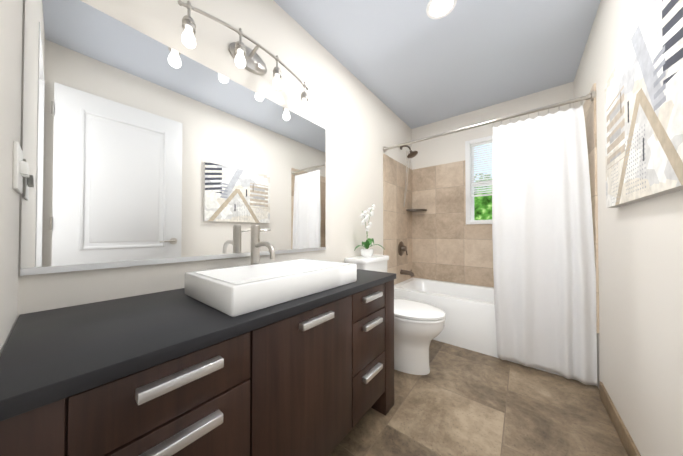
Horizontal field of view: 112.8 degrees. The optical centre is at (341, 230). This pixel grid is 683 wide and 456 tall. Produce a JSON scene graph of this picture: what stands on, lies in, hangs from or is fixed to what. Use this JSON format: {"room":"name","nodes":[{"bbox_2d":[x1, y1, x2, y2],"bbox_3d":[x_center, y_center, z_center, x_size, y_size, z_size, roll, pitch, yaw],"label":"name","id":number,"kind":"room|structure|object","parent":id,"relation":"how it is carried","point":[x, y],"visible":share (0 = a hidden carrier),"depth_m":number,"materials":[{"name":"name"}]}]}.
{"room":"bathroom","nodes":[
{"label":"bathroom","id":0,"kind":"room"},
{"bbox_2d":[0,0,22,354],"bbox_3d":[-0.381,-0.189,0.140,1.500,2.350,0.120,-1,-1,39],"label":"wall","id":1,"kind":"structure","parent":0,"point":[11,17],"depth_m":0.51,"materials":[{"name":"white paint"}]},
{"bbox_2d":[13,141,28,193],"bbox_3d":[-0.833,-0.159,0.591,0.116,0.116,0.020,-1,-1,39],"label":"switch plate","id":2,"kind":"object","parent":1,"relation":"attached to","point":[20,168],"visible":1,"depth_m":0.56,"materials":[{"name":"white plastic"}]},
{"bbox_2d":[18,0,411,316],"bbox_3d":[-0.045,-0.169,1.856,0.120,2.350,3.220,-1,-1,39],"label":"wall","id":3,"kind":"structure","parent":0,"point":[361,123],"depth_m":1.36,"materials":[{"name":"white paint"}]},
{"bbox_2d":[20,0,325,275],"bbox_3d":[-0.518,-0.306,1.157,0.010,0.883,1.286,-1,-1,39],"label":"mirror","id":4,"kind":"object","parent":3,"relation":"attached to","point":[139,148],"visible":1,"depth_m":0.86,"materials":[{"name":"silver glass"}]},
{"bbox_2d":[178,0,308,100],"bbox_3d":[-0.447,-0.883,1.169,0.116,0.168,0.688,-1,-1,39],"label":"sconce","id":5,"kind":"object","parent":3,"relation":"attached to","point":[255,63],"visible":0.96,"depth_m":1.16,"materials":[{"name":"silver metal"}]},
{"bbox_2d":[383,91,595,151],"bbox_3d":[1.031,-0.855,1.913,1.494,0.060,0.060,-1,-1,39],"label":"curtain rod","id":6,"kind":"object","parent":3,"relation":"attached to","point":[591,96],"visible":0.96,"depth_m":1.74,"materials":[{"name":"silver metal"}]},
{"bbox_2d":[492,96,596,385],"bbox_3d":[1.394,0.051,1.607,0.546,1.853,0.065,-1,-1,39],"label":"shower curtain","id":7,"kind":"object","parent":6,"relation":"hanging from","point":[544,272],"visible":1,"depth_m":1.59,"materials":[{"name":"white fabric"}]},
{"bbox_2d":[274,0,600,128],"bbox_3d":[0.138,-1.387,0.802,1.740,0.060,4.660,-1,-1,39],"label":"ceiling","id":8,"kind":"structure","parent":0,"point":[411,64],"depth_m":1.66,"materials":[{"name":"grey paint"}]},
{"bbox_2d":[426,0,456,18],"bbox_3d":[0.599,-1.347,1.362,0.170,0.006,0.170,-1,-1,39],"label":"recessed light","id":9,"kind":"object","parent":8,"relation":"in","point":[437,9],"visible":1,"depth_m":1.38,"materials":[{"name":"white"}]},
{"bbox_2d":[329,339,627,455],"bbox_3d":[0.138,1.023,0.774,1.740,0.060,4.660,-1,-1,39],"label":"floor","id":10,"kind":"structure","parent":0,"point":[457,401],"depth_m":1.22,"materials":[{"name":"tile"}]},
{"bbox_2d":[0,277,395,455],"bbox_3d":[-0.301,0.635,0.968,0.572,0.720,1.282,-1,-1,39],"label":"bathroom vanity","id":11,"kind":"object","parent":10,"relation":"on","point":[177,372],"depth_m":0.61,"materials":[{"name":"brown wood"}]},
{"bbox_2d":[0,269,395,412],"bbox_3d":[-0.304,0.260,0.979,0.560,0.029,1.288,-1,-1,39],"label":"countertop","id":12,"kind":"structure","parent":11,"relation":"on","point":[45,353],"depth_m":0.53,"materials":[{"name":"black stone"}]},
{"bbox_2d":[250,224,274,264],"bbox_3d":[-0.357,0.107,1.103,0.186,0.277,0.112,-1,-1,39],"label":"faucet","id":13,"kind":"object","parent":12,"relation":"on","point":[256,244],"visible":0.75,"depth_m":1.10,"materials":[{"name":"silver metal"}]},
{"bbox_2d":[184,259,356,316],"bbox_3d":[-0.260,0.202,0.974,0.380,0.084,0.600,-1,-1,39],"label":"sink","id":14,"kind":"object","parent":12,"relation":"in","point":[235,291],"visible":1,"depth_m":0.81,"materials":[{"name":"white ceramic"}]},
{"bbox_2d":[344,254,445,374],"bbox_3d":[0.421,0.613,1.756,0.716,0.784,0.420,-1,-1,39],"label":"toilet","id":15,"kind":"object","parent":10,"relation":"on","point":[418,326],"visible":0.42,"depth_m":1.58,"materials":[{"name":"white ceramic"}]},
{"bbox_2d":[354,204,383,256],"bbox_3d":[0.222,-0.004,1.897,0.248,0.451,0.225,-1,-1,39],"label":"orchid","id":16,"kind":"object","parent":15,"relation":"on","point":[366,252],"visible":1,"depth_m":1.88,"materials":[{"name":"white plant"}]},
{"bbox_2d":[394,277,575,379],"bbox_3d":[1.279,0.805,2.203,1.474,0.410,0.702,-1,-1,39],"label":"bathtub","id":17,"kind":"object","parent":10,"relation":"on","point":[470,320],"visible":0.29,"depth_m":2.00,"materials":[{"name":"white ceramic"}]},
{"bbox_2d":[412,81,573,169],"bbox_3d":[1.550,-0.161,2.553,1.500,2.350,0.140,-1,-1,39],"label":"wall","id":18,"kind":"structure","parent":0,"point":[446,149],"depth_m":2.56,"materials":[{"name":"white paint"}]},
{"bbox_2d":[465,135,492,224],"bbox_3d":[1.664,-0.538,2.396,0.620,0.940,0.090,-1,-1,39],"label":"window","id":19,"kind":"structure","parent":18,"relation":"in","point":[470,173],"depth_m":2.52,"materials":[{"name":"white plastic"}]},
{"bbox_2d":[383,83,598,332],"bbox_3d":[1.262,-0.135,2.193,1.500,1.570,0.780,-1,-1,39],"label":"tiled wall","id":20,"kind":"structure","parent":18,"relation":"attached to","point":[440,239],"depth_m":2.63,"materials":[{"name":"beige tile"}]},
{"bbox_2d":[398,241,407,255],"bbox_3d":[0.729,0.215,2.654,0.066,0.170,0.170,-1,-1,39],"label":"tub valve","id":21,"kind":"object","parent":20,"relation":"attached to","point":[402,248],"visible":0.98,"depth_m":2.64,"materials":[{"name":"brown metal"}]},
{"bbox_2d":[400,269,414,276],"bbox_3d":[0.766,0.492,2.621,0.160,0.084,0.060,-1,-1,39],"label":"tub spout","id":22,"kind":"object","parent":20,"relation":"attached to","point":[406,272],"visible":1,"depth_m":2.61,"materials":[{"name":"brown metal"}]},
{"bbox_2d":[400,145,417,206],"bbox_3d":[0.782,-0.643,2.622,0.201,0.745,0.128,-1,-1,39],"label":"shower head","id":23,"kind":"object","parent":20,"relation":"attached to","point":[411,154],"visible":0.92,"depth_m":2.62},
{"bbox_2d":[406,209,426,211],"bbox_3d":[0.937,-0.252,2.819,0.190,0.018,0.190,-1,-1,39],"label":"shower shelf","id":24,"kind":"object","parent":20,"relation":"attached to","point":[414,210],"visible":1,"depth_m":2.78,"materials":[{"name":"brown metal"}]},
{"bbox_2d":[574,0,682,455],"bbox_3d":[1.220,-0.181,0.844,0.120,2.350,3.220,-1,-1,39],"label":"wall","id":25,"kind":"structure","parent":0,"point":[640,333],"depth_m":0.95,"materials":[{"name":"white paint"}]},
{"bbox_2d":[599,381,640,455],"bbox_3d":[1.169,0.952,0.872,0.012,0.085,1.280,-1,-1,39],"label":"baseboard","id":26,"kind":"structure","parent":25,"relation":"attached to","point":[628,443],"depth_m":1.10,"materials":[{"name":"wood"}]},
{"bbox_2d":[604,0,682,207],"bbox_3d":[1.108,-0.426,0.835,0.034,0.620,0.780,-1,-1,39],"label":"picture","id":27,"kind":"object","parent":25,"relation":"attached to","point":[643,87],"visible":1,"depth_m":0.76,"materials":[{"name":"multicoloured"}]},
{"label":"outside","id":28,"kind":"structure","parent":0,"visible":0},
{"bbox_2d":[474,143,492,219],"bbox_3d":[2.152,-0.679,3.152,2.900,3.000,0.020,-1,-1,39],"label":"garden","id":29,"kind":"object","parent":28,"point":[482,207],"depth_m":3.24,"materials":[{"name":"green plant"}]}
]}

